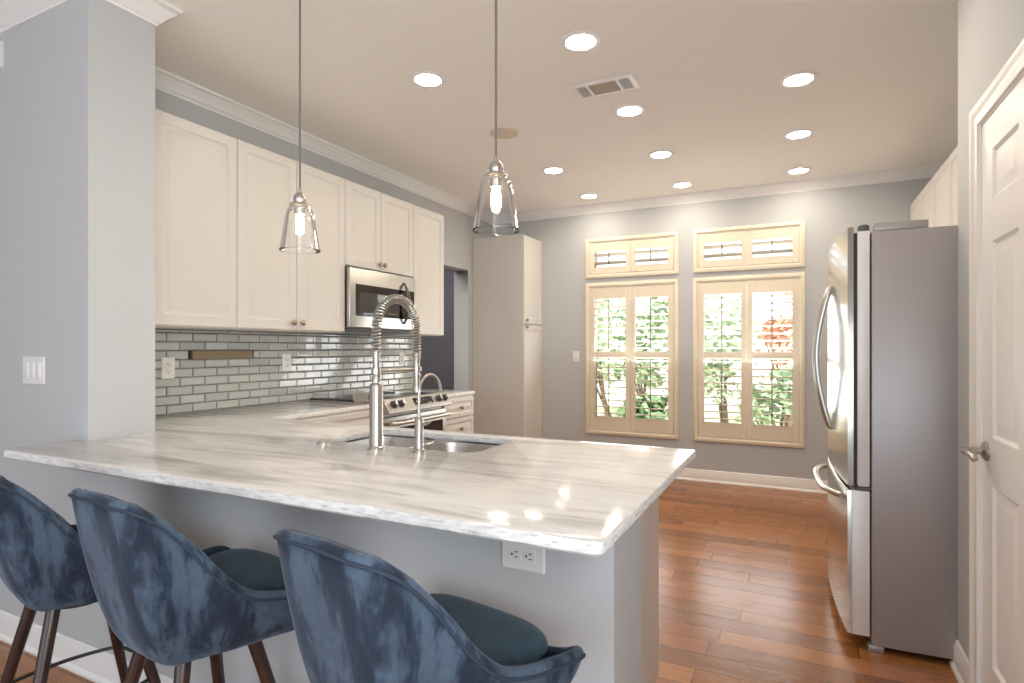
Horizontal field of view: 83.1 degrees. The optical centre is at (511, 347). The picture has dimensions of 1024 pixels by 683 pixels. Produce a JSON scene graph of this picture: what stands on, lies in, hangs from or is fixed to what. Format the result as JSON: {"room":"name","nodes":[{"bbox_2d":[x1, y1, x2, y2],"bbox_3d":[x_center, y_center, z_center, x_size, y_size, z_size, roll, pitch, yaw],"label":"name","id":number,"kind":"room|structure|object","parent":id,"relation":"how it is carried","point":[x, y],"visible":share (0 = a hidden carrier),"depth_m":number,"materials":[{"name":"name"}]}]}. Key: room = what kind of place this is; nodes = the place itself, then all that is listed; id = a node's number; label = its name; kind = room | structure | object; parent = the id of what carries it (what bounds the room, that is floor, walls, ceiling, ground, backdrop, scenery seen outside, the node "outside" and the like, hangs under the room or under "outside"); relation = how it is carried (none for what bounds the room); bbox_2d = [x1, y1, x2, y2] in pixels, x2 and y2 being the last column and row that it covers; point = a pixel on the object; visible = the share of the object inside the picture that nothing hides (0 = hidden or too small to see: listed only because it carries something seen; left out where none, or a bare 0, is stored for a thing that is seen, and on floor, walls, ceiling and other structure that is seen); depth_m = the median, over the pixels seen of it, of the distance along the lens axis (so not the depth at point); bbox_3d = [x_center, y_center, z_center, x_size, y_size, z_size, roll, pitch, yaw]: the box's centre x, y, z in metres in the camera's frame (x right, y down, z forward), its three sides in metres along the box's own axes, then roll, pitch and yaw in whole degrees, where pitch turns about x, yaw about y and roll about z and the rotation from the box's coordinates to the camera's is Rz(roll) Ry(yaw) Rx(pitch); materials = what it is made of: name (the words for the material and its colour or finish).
{"room":"kitchen","nodes":[
{"label":"kitchen","id":0,"kind":"room"},
{"bbox_2d":[0,0,641,682],"bbox_3d":[-1.865,-0.102,2.520,4.819,2.765,0.265,0,0,26],"label":"wall","id":1,"kind":"structure","parent":0,"point":[77,78],"depth_m":2.33,"materials":[{"name":"grey paint"}]},
{"bbox_2d":[0,40,2,68],"bbox_3d":[-2.329,-1.305,2.586,0.140,0.124,0.028,0,0,26],"label":"sensor box","id":2,"kind":"object","parent":1,"relation":"attached to","point":[1,41],"visible":1,"depth_m":2.56,"materials":[{"name":"white plastic"}]},
{"bbox_2d":[23,356,44,384],"bbox_3d":[-2.029,0.095,2.448,0.170,0.118,0.010,0,0,26],"label":"light switch","id":3,"kind":"object","parent":1,"relation":"attached to","point":[33,366],"visible":1,"depth_m":2.44,"materials":[{"name":"white plastic"}]},
{"bbox_2d":[24,362,28,377],"bbox_3d":[-2.071,0.095,2.465,0.033,0.066,0.004,0,0,26],"label":"rocker switch","id":4,"kind":"object","parent":3,"relation":"attached to","point":[26,364],"depth_m":2.46,"materials":[{"name":"white plastic"}]},
{"bbox_2d":[30,363,34,377],"bbox_3d":[-2.030,0.095,2.445,0.033,0.066,0.004,0,0,26],"label":"rocker switch","id":5,"kind":"object","parent":3,"relation":"attached to","point":[32,365],"depth_m":2.44,"materials":[{"name":"white plastic"}]},
{"bbox_2d":[35,363,40,378],"bbox_3d":[-1.989,0.095,2.425,0.033,0.066,0.004,0,0,26],"label":"rocker switch","id":6,"kind":"object","parent":3,"relation":"attached to","point":[37,365],"depth_m":2.42,"materials":[{"name":"white plastic"}]},
{"bbox_2d":[0,610,173,682],"bbox_3d":[-1.860,1.224,2.504,4.843,0.112,0.289,0,0,26],"label":"baseboard","id":7,"kind":"structure","parent":1,"relation":"attached to","point":[101,667],"depth_m":2.29,"materials":[{"name":"white paint"}]},
{"bbox_2d":[0,0,942,224],"bbox_3d":[-0.253,-1.442,4.037,6.360,0.085,4.567,0,0,26],"label":"crown molding","id":8,"kind":"structure","parent":1,"relation":"attached to","point":[13,13],"depth_m":4.61,"materials":[{"name":"white paint"}]},
{"bbox_2d":[502,541,544,573],"bbox_3d":[0.026,0.512,1.430,0.118,0.078,0.009,0,0,26],"label":"wall outlet","id":9,"kind":"object","parent":1,"relation":"attached to","point":[514,556],"visible":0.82,"depth_m":1.43,"materials":[{"name":"white plastic"}]},
{"bbox_2d":[509,546,520,561],"bbox_3d":[0.007,0.512,1.437,0.035,0.033,0.004,0,0,26],"label":"receptacle","id":10,"kind":"object","parent":9,"relation":"attached to","point":[514,551],"depth_m":1.44,"materials":[{"name":"white plastic"}]},
{"bbox_2d":[523,549,535,563],"bbox_3d":[0.042,0.512,1.419,0.035,0.033,0.004,0,0,26],"label":"receptacle","id":11,"kind":"object","parent":9,"relation":"attached to","point":[529,555],"depth_m":1.42,"materials":[{"name":"white plastic"}]},
{"bbox_2d":[155,89,492,415],"bbox_3d":[-1.232,-0.102,4.712,0.173,2.765,4.226,0,0,26],"label":"wall","id":12,"kind":"structure","parent":0,"point":[459,236],"depth_m":5.32,"materials":[{"name":"grey paint"}]},
{"bbox_2d":[155,108,236,329],"bbox_3d":[-1.771,-0.633,3.057,0.329,1.057,0.473,0,0,26],"label":"upper cabinet","id":13,"kind":"object","parent":12,"relation":"attached to","point":[196,164],"visible":0.76,"depth_m":2.97,"materials":[{"name":"white paint"}]},
{"bbox_2d":[214,139,344,332],"bbox_3d":[-1.464,-0.633,3.644,0.357,1.057,0.846,0,0,26],"label":"upper cabinet","id":14,"kind":"object","parent":12,"relation":"attached to","point":[303,291],"visible":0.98,"depth_m":3.51,"materials":[{"name":"white paint"}]},
{"bbox_2d":[155,329,413,415],"bbox_3d":[-1.470,0.131,4.021,0.006,0.466,2.764,0,0,26],"label":"backsplash","id":15,"kind":"structure","parent":12,"relation":"attached to","point":[315,347],"depth_m":3.75,"materials":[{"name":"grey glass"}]},
{"bbox_2d":[161,357,174,378],"bbox_3d":[-1.884,0.110,3.170,0.009,0.118,0.074,0,0,26],"label":"wall outlet","id":16,"kind":"object","parent":15,"relation":"attached to","point":[167,363],"visible":1,"depth_m":3.17,"materials":[{"name":"white plastic"}]},
{"bbox_2d":[189,351,253,358],"bbox_3d":[-1.736,0.040,3.473,0.016,0.047,0.429,0,0,26],"label":"bar","id":17,"kind":"object","parent":15,"relation":"attached to","point":[192,354],"visible":1,"depth_m":3.44,"materials":[{"name":"brown wood"}]},
{"bbox_2d":[282,354,290,370],"bbox_3d":[-1.520,0.098,3.904,0.009,0.118,0.074,0,0,26],"label":"wall outlet","id":18,"kind":"object","parent":15,"relation":"attached to","point":[286,358],"visible":1,"depth_m":3.90,"materials":[{"name":"white plastic"}]},
{"bbox_2d":[399,352,404,364],"bbox_3d":[-0.958,0.092,5.037,0.009,0.118,0.074,0,0,26],"label":"wall outlet","id":19,"kind":"object","parent":15,"relation":"attached to","point":[401,354],"visible":1,"depth_m":5.03,"materials":[{"name":"white plastic"}]},
{"bbox_2d":[345,179,412,277],"bbox_3d":[-1.103,-0.864,4.374,0.357,0.597,0.780,0,0,26],"label":"upper cabinet","id":20,"kind":"object","parent":12,"relation":"attached to","point":[378,225],"visible":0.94,"depth_m":4.26,"materials":[{"name":"white paint"}]},
{"bbox_2d":[345,267,414,332],"bbox_3d":[-1.072,-0.342,4.351,0.411,0.432,0.760,0,0,26],"label":"microwave","id":21,"kind":"object","parent":20,"relation":"attached to","point":[364,289],"visible":0.66,"depth_m":4.17,"materials":[{"name":"grey metal"}]},
{"bbox_2d":[381,205,443,335],"bbox_3d":[-0.842,-0.633,4.932,0.329,1.057,0.448,0,0,26],"label":"upper cabinet","id":22,"kind":"object","parent":12,"relation":"attached to","point":[428,226],"visible":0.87,"depth_m":4.85,"materials":[{"name":"white paint"}]},
{"bbox_2d":[419,269,453,389],"bbox_3d":[-1.567,-0.102,5.882,1.467,2.765,2.748,0,0,26],"label":"wall","id":23,"kind":"structure","parent":0,"point":[437,352],"depth_m":6.86,"materials":[{"name":"grey paint"}]},
{"bbox_2d":[0,479,957,682],"bbox_3d":[-0.800,1.340,1.763,7.400,0.120,9.448,0,0,26],"label":"floor","id":24,"kind":"structure","parent":0,"point":[746,596],"depth_m":2.90,"materials":[{"name":"red wood"}]},
{"bbox_2d":[0,475,160,682],"bbox_3d":[-1.304,0.803,1.748,0.534,0.962,0.493,0,0,38],"label":"bar stool","id":25,"kind":"object","parent":24,"relation":"on","point":[43,564],"visible":0.46,"depth_m":1.57,"materials":[{"name":"blue fabric"}]},
{"bbox_2d":[68,488,293,682],"bbox_3d":[-0.797,0.803,1.473,0.534,0.962,0.493,0,0,32],"label":"bar stool","id":26,"kind":"object","parent":24,"relation":"on","point":[171,601],"visible":0.84,"depth_m":1.30,"materials":[{"name":"blue fabric"}]},
{"bbox_2d":[208,548,284,589],"bbox_3d":[-0.767,0.624,1.519,0.382,0.080,0.377,0,0,32],"label":"seat cushion","id":27,"kind":"object","parent":26,"relation":"on","point":[252,569],"depth_m":1.54,"materials":[{"name":"teal fabric"}]},
{"bbox_2d":[296,409,368,424],"bbox_3d":[-1.340,0.839,3.561,0.652,0.883,0.871,0,0,26],"label":"base cabinet","id":28,"kind":"object","parent":24,"relation":"on","point":[361,417],"visible":0.02,"depth_m":3.56,"materials":[{"name":"white paint"}]},
{"bbox_2d":[310,391,451,430],"bbox_3d":[-0.941,0.810,4.284,0.724,0.940,0.774,0,0,26],"label":"range","id":29,"kind":"object","parent":24,"relation":"on","point":[399,407],"visible":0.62,"depth_m":4.13,"materials":[{"name":"silver metal"}]},
{"bbox_2d":[310,391,429,402],"bbox_3d":[-0.984,0.363,4.305,0.608,0.023,0.774,0,0,26],"label":"cooktop","id":30,"kind":"object","parent":29,"relation":"in","point":[386,394],"depth_m":4.19,"materials":[{"name":"black glass"}]},
{"bbox_2d":[383,407,441,416],"bbox_3d":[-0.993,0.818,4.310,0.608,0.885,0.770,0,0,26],"label":"handle","id":31,"kind":"object","parent":29,"relation":"in","point":[436,407],"depth_m":4.11,"materials":[{"name":"silver metal"}]},
{"bbox_2d":[273,527,585,682],"bbox_3d":[-0.187,0.803,1.158,0.534,0.962,0.493,0,0,36],"label":"bar stool","id":32,"kind":"object","parent":24,"relation":"on","point":[357,617],"visible":1,"depth_m":0.97,"materials":[{"name":"blue fabric"}]},
{"bbox_2d":[429,593,547,664],"bbox_3d":[-0.154,0.624,1.202,0.382,0.080,0.377,0,0,36],"label":"seat cushion","id":33,"kind":"object","parent":32,"relation":"on","point":[505,638],"depth_m":1.20,"materials":[{"name":"teal fabric"}]},
{"bbox_2d":[442,394,473,432],"bbox_3d":[-0.695,0.839,4.862,0.652,0.883,0.476,0,0,26],"label":"base cabinet","id":34,"kind":"object","parent":24,"relation":"on","point":[461,419],"visible":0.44,"depth_m":4.75,"materials":[{"name":"white paint"}]},
{"bbox_2d":[396,389,474,397],"bbox_3d":[-0.706,0.381,4.878,0.619,0.030,0.497,0,0,26],"label":"countertop","id":35,"kind":"structure","parent":34,"relation":"on","point":[451,393],"depth_m":4.86,"materials":[{"name":"stone"}]},
{"bbox_2d":[473,234,541,437],"bbox_3d":[-0.034,0.059,6.218,0.632,2.443,0.459,0,0,26],"label":"pantry cabinet","id":36,"kind":"object","parent":24,"relation":"on","point":[507,270],"visible":0.88,"depth_m":6.03,"materials":[{"name":"white paint"}]},
{"bbox_2d":[393,436,658,682],"bbox_3d":[-0.473,0.839,2.308,1.993,0.883,0.589,0,0,26],"label":"base cabinet","id":37,"kind":"object","parent":24,"relation":"on","point":[650,516],"visible":0.02,"depth_m":1.97,"materials":[{"name":"white paint"}]},
{"bbox_2d":[4,400,695,556],"bbox_3d":[-0.635,0.381,2.591,2.779,0.030,1.986,0,0,26],"label":"countertop","id":38,"kind":"structure","parent":37,"relation":"on","point":[577,497],"depth_m":1.75,"materials":[{"name":"stone"}]},
{"bbox_2d":[317,440,329,443],"bbox_3d":[-0.727,0.360,2.227,0.048,0.012,0.048,0,0,26],"label":"switch","id":39,"kind":"object","parent":38,"relation":"on","point":[320,441],"visible":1,"depth_m":2.21,"materials":[{"name":"silver metal"}]},
{"bbox_2d":[353,294,420,448],"bbox_3d":[-0.474,0.080,2.239,0.129,0.573,0.300,0,0,26],"label":"kitchen faucet","id":40,"kind":"object","parent":38,"relation":"on","point":[374,396],"visible":0.98,"depth_m":2.11,"materials":[{"name":"silver metal"}]},
{"bbox_2d":[368,350,384,448],"bbox_3d":[-0.497,0.187,2.117,0.062,0.358,0.062,0,0,26],"label":"faucet","id":41,"kind":"object","parent":40,"relation":"on","point":[375,394],"depth_m":2.10,"materials":[{"name":"silver metal"}]},
{"bbox_2d":[349,436,498,452],"bbox_3d":[-0.367,0.499,2.316,0.707,0.204,0.377,0,0,26],"label":"sink","id":42,"kind":"object","parent":38,"relation":"in","point":[428,444],"visible":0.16,"depth_m":2.42,"materials":[{"name":"silver metal"}]},
{"bbox_2d":[412,373,441,451],"bbox_3d":[-0.309,0.229,2.104,0.072,0.274,0.161,0,0,8],"label":"filter faucet","id":43,"kind":"object","parent":38,"relation":"on","point":[419,424],"visible":1,"depth_m":2.04,"materials":[{"name":"silver metal"}]},
{"bbox_2d":[412,418,430,451],"bbox_3d":[-0.317,0.307,2.043,0.076,0.118,0.047,0,0,26],"label":"tap","id":44,"kind":"object","parent":43,"relation":"on","point":[419,424],"depth_m":2.04,"materials":[{"name":"silver metal"}]},
{"bbox_2d":[812,219,957,658],"bbox_3d":[1.912,0.377,2.751,0.850,1.806,0.905,0,0,24],"label":"refrigerator","id":45,"kind":"object","parent":24,"relation":"on","point":[890,296],"visible":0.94,"depth_m":2.40,"materials":[{"name":"grey metal"}]},
{"bbox_2d":[155,0,957,214],"bbox_3d":[-0.911,-1.560,1.539,7.400,0.150,9.948,0,0,26],"label":"ceiling","id":46,"kind":"structure","parent":0,"point":[708,73],"depth_m":3.26,"materials":[{"name":"white paint"}]},
{"bbox_2d":[279,0,320,253],"bbox_3d":[-0.801,-0.925,2.183,0.149,1.118,0.149,0,0,26],"label":"pendant light","id":47,"kind":"object","parent":46,"relation":"hanging from","point":[299,204],"visible":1,"depth_m":2.17,"materials":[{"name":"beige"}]},
{"bbox_2d":[410,71,445,87],"bbox_3d":[-0.465,-1.481,3.194,0.196,0.006,0.196,0,0,26],"label":"recessed light","id":48,"kind":"object","parent":46,"relation":"in","point":[428,79],"visible":1,"depth_m":3.19,"materials":[{"name":"beige"}]},
{"bbox_2d":[472,0,519,235],"bbox_3d":[-0.050,-0.925,1.811,0.149,1.118,0.149,0,0,26],"label":"pendant light","id":49,"kind":"object","parent":46,"relation":"hanging from","point":[495,174],"visible":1,"depth_m":1.79,"materials":[{"name":"clear glass"}]},
{"bbox_2d":[490,128,517,138],"bbox_3d":[-0.056,-1.480,3.992,0.200,0.010,0.200,0,0,26],"label":"ceiling speaker","id":50,"kind":"object","parent":46,"relation":"attached to","point":[502,133],"visible":0.95,"depth_m":3.99,"materials":[{"name":"beige"}]},
{"bbox_2d":[494,130,513,137],"bbox_3d":[-0.056,-1.480,3.992,0.141,0.002,0.141,0,0,26],"label":"speaker grille","id":51,"kind":"object","parent":50,"relation":"attached to","point":[500,133],"depth_m":4.00,"materials":[{"name":"beige"}]},
{"bbox_2d":[542,167,564,173],"bbox_3d":[0.345,-1.481,4.827,0.196,0.006,0.196,0,0,26],"label":"recessed light","id":52,"kind":"object","parent":46,"relation":"in","point":[548,170],"visible":1,"depth_m":4.82,"materials":[{"name":"beige"}]},
{"bbox_2d":[560,30,600,51],"bbox_3d":[0.332,-1.481,2.799,0.196,0.006,0.196,0,0,26],"label":"recessed light","id":53,"kind":"object","parent":46,"relation":"in","point":[581,40],"visible":1,"depth_m":2.79,"materials":[{"name":"beige"}]},
{"bbox_2d":[579,193,598,198],"bbox_3d":[0.753,-1.481,5.651,0.196,0.006,0.196,0,0,26],"label":"recessed light","id":54,"kind":"object","parent":46,"relation":"in","point":[590,195],"visible":1,"depth_m":5.65,"materials":[{"name":"white paint"}]},
{"bbox_2d":[569,73,640,99],"bbox_3d":[0.529,-1.479,3.285,0.360,0.010,0.196,0,0,26],"label":"ceiling vent","id":55,"kind":"object","parent":46,"relation":"in","point":[626,82],"visible":1,"depth_m":3.27,"materials":[{"name":"white metal"}]},
{"bbox_2d":[614,104,645,116],"bbox_3d":[0.736,-1.481,3.615,0.196,0.006,0.196,0,0,26],"label":"recessed light","id":56,"kind":"object","parent":46,"relation":"in","point":[629,110],"visible":1,"depth_m":3.60,"materials":[{"name":"beige"}]},
{"bbox_2d":[648,150,673,158],"bbox_3d":[1.141,-1.481,4.432,0.196,0.006,0.196,0,0,26],"label":"recessed light","id":57,"kind":"object","parent":46,"relation":"in","point":[660,154],"visible":1,"depth_m":4.42,"materials":[{"name":"beige"}]},
{"bbox_2d":[671,182,693,187],"bbox_3d":[1.550,-1.481,5.256,0.196,0.006,0.196,0,0,26],"label":"recessed light","id":58,"kind":"object","parent":46,"relation":"in","point":[678,184],"visible":1,"depth_m":5.24,"materials":[{"name":"beige"}]},
{"bbox_2d":[779,0,798,1],"bbox_3d":[1.179,-1.481,2.379,0.196,0.006,0.196,0,0,26],"label":"recessed light","id":59,"kind":"object","parent":46,"relation":"in","point":[779,0],"visible":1,"depth_m":2.46,"materials":[{"name":"beige"}]},
{"bbox_2d":[783,129,813,139],"bbox_3d":[1.989,-1.481,4.012,0.196,0.006,0.196,0,0,26],"label":"recessed light","id":60,"kind":"object","parent":46,"relation":"in","point":[800,133],"visible":1,"depth_m":4.01,"materials":[{"name":"beige"}]},
{"bbox_2d":[779,71,818,87],"bbox_3d":[1.584,-1.481,3.195,0.196,0.006,0.196,0,0,26],"label":"recessed light","id":61,"kind":"object","parent":46,"relation":"in","point":[798,79],"visible":1,"depth_m":3.19,"materials":[{"name":"beige"}]},
{"bbox_2d":[786,167,811,173],"bbox_3d":[2.397,-1.481,4.835,0.196,0.006,0.196,0,0,26],"label":"recessed light","id":62,"kind":"object","parent":46,"relation":"in","point":[799,170],"visible":1,"depth_m":4.82,"materials":[{"name":"beige"}]},
{"bbox_2d":[493,178,931,480],"bbox_3d":[1.800,-0.102,5.657,4.420,2.765,0.160,0,0,26],"label":"wall","id":63,"kind":"structure","parent":0,"point":[826,213],"depth_m":5.60,"materials":[{"name":"grey paint"}]},
{"bbox_2d":[573,351,578,362],"bbox_3d":[0.674,0.095,6.115,0.074,0.118,0.019,0,0,26],"label":"light switch","id":64,"kind":"object","parent":63,"relation":"attached to","point":[575,353],"visible":1,"depth_m":6.12,"materials":[{"name":"white plastic"}]},
{"bbox_2d":[595,299,667,415],"bbox_3d":[1.263,0.110,5.985,0.862,1.478,0.040,0,0,26],"label":"window","id":65,"kind":"structure","parent":63,"relation":"in","point":[595,299],"depth_m":6.15,"materials":[{"name":"white paint"}]},
{"bbox_2d":[585,279,678,439],"bbox_3d":[1.202,0.110,5.863,0.952,1.568,0.102,0,0,26],"label":"plantation shutter","id":66,"kind":"object","parent":65,"relation":"attached to","point":[631,290],"visible":1,"depth_m":5.85,"materials":[{"name":"beige paint"}]},
{"bbox_2d":[585,232,678,278],"bbox_3d":[1.202,-0.930,5.863,0.952,0.412,0.102,0,0,26],"label":"plantation shutter","id":67,"kind":"object","parent":63,"relation":"attached to","point":[631,269],"visible":1,"depth_m":5.84,"materials":[{"name":"beige paint"}]},
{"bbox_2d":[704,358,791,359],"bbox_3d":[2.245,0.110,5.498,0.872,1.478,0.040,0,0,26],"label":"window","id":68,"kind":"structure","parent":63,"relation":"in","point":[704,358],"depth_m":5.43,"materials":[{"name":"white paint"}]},
{"bbox_2d":[693,272,804,447],"bbox_3d":[2.185,0.110,5.376,0.962,1.568,0.102,0,0,26],"label":"plantation shutter","id":69,"kind":"object","parent":63,"relation":"attached to","point":[745,431],"visible":1,"depth_m":5.36,"materials":[{"name":"beige paint"}]},
{"bbox_2d":[693,220,804,272],"bbox_3d":[2.185,-0.930,5.376,0.962,0.412,0.102,0,0,26],"label":"plantation shutter","id":70,"kind":"object","parent":63,"relation":"attached to","point":[748,262],"visible":1,"depth_m":5.36,"materials":[{"name":"beige paint"}]},
{"bbox_2d":[675,468,827,493],"bbox_3d":[1.965,1.224,5.473,3.660,0.112,0.024,0,0,26],"label":"baseboard","id":71,"kind":"structure","parent":63,"relation":"attached to","point":[732,478],"depth_m":5.34,"materials":[{"name":"white paint"}]},
{"bbox_2d":[958,0,1023,658],"bbox_3d":[0.701,-0.102,-0.703,0.739,2.765,6.364,0,0,26],"label":"wall","id":72,"kind":"structure","parent":0,"point":[990,32],"depth_m":2.19,"materials":[{"name":"grey paint"}]},
{"bbox_2d":[949,640,968,682],"bbox_3d":[1.869,1.224,2.142,0.353,0.112,0.277,0,0,26],"label":"baseboard","id":73,"kind":"structure","parent":72,"relation":"attached to","point":[959,665],"depth_m":2.23,"materials":[{"name":"white paint"}]},
{"bbox_2d":[960,39,1023,682],"bbox_3d":[1.471,0.216,1.620,0.206,2.128,1.010,0,0,26],"label":"door","id":74,"kind":"structure","parent":72,"relation":"in","point":[995,450],"depth_m":1.87,"materials":[{"name":"white paint"}]},
{"bbox_3d":[3.028,-0.103,3.327,0.150,2.765,2.924,0,0,26],"label":"wall","id":75,"kind":"structure","parent":0,"visible":0},
{"bbox_2d":[910,177,932,226],"bbox_3d":[3.255,-0.655,4.327,0.329,1.070,0.925,0,0,26],"label":"upper cabinet","id":76,"kind":"object","parent":75,"relation":"attached to","point":[921,208],"visible":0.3,"depth_m":4.25,"materials":[{"name":"white paint"}]},
{"bbox_2d":[933,146,957,226],"bbox_3d":[2.841,-0.855,3.491,0.329,0.670,0.938,0,0,26],"label":"upper cabinet","id":77,"kind":"object","parent":75,"relation":"attached to","point":[945,180],"visible":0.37,"depth_m":3.62,"materials":[{"name":"white paint"}]},
{"label":"outside","id":78,"kind":"structure","parent":0,"visible":0},
{"bbox_2d":[597,405,780,425],"bbox_3d":[5.764,1.605,13.878,26.000,0.150,18.012,0,0,26],"label":"ground","id":79,"kind":"structure","parent":78,"point":[599,409],"depth_m":13.30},
{"bbox_2d":[597,298,625,416],"bbox_3d":[1.876,-0.057,12.647,1.584,3.199,1.807,0,0,26],"label":"shrub","id":80,"kind":"object","parent":79,"relation":"on","point":[602,305],"visible":0.14,"depth_m":12.48,"materials":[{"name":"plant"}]},
{"bbox_2d":[597,297,667,396],"bbox_3d":[2.398,0.218,10.535,1.680,2.643,1.481,0,0,26],"label":"shrub","id":81,"kind":"object","parent":79,"relation":"on","point":[654,303],"visible":0.46,"depth_m":10.44,"materials":[{"name":"green plant"}]},
{"bbox_2d":[614,391,667,419],"bbox_3d":[1.980,1.109,8.622,0.955,0.930,1.052,0,0,26],"label":"shrub","id":82,"kind":"object","parent":79,"relation":"on","point":[638,398],"visible":0.23,"depth_m":8.55,"materials":[{"name":"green plant"}]},
{"bbox_2d":[597,322,791,412],"bbox_3d":[4.019,0.455,14.861,18.000,2.150,0.200,0,0,26],"label":"fence","id":83,"kind":"object","parent":79,"relation":"on","point":[735,365],"visible":0.11,"depth_m":14.37,"materials":[{"name":"beige paint"}]},
{"bbox_2d":[704,296,760,422],"bbox_3d":[3.392,0.288,9.698,1.434,2.497,1.373,0,0,26],"label":"shrub","id":84,"kind":"object","parent":79,"relation":"on","point":[729,315],"visible":0.49,"depth_m":9.42,"materials":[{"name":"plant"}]},
{"bbox_2d":[733,364,791,425],"bbox_3d":[3.710,0.847,8.092,1.398,1.405,1.314,0,0,26],"label":"shrub","id":85,"kind":"object","parent":79,"relation":"on","point":[783,388],"visible":0.39,"depth_m":7.96,"materials":[{"name":"green plant"}]},
{"bbox_2d":[753,292,791,425],"bbox_3d":[5.293,0.066,11.113,1.352,2.941,1.337,0,0,-19],"label":"shrub","id":86,"kind":"object","parent":79,"relation":"on","point":[775,321],"visible":0.37,"depth_m":11.12,"materials":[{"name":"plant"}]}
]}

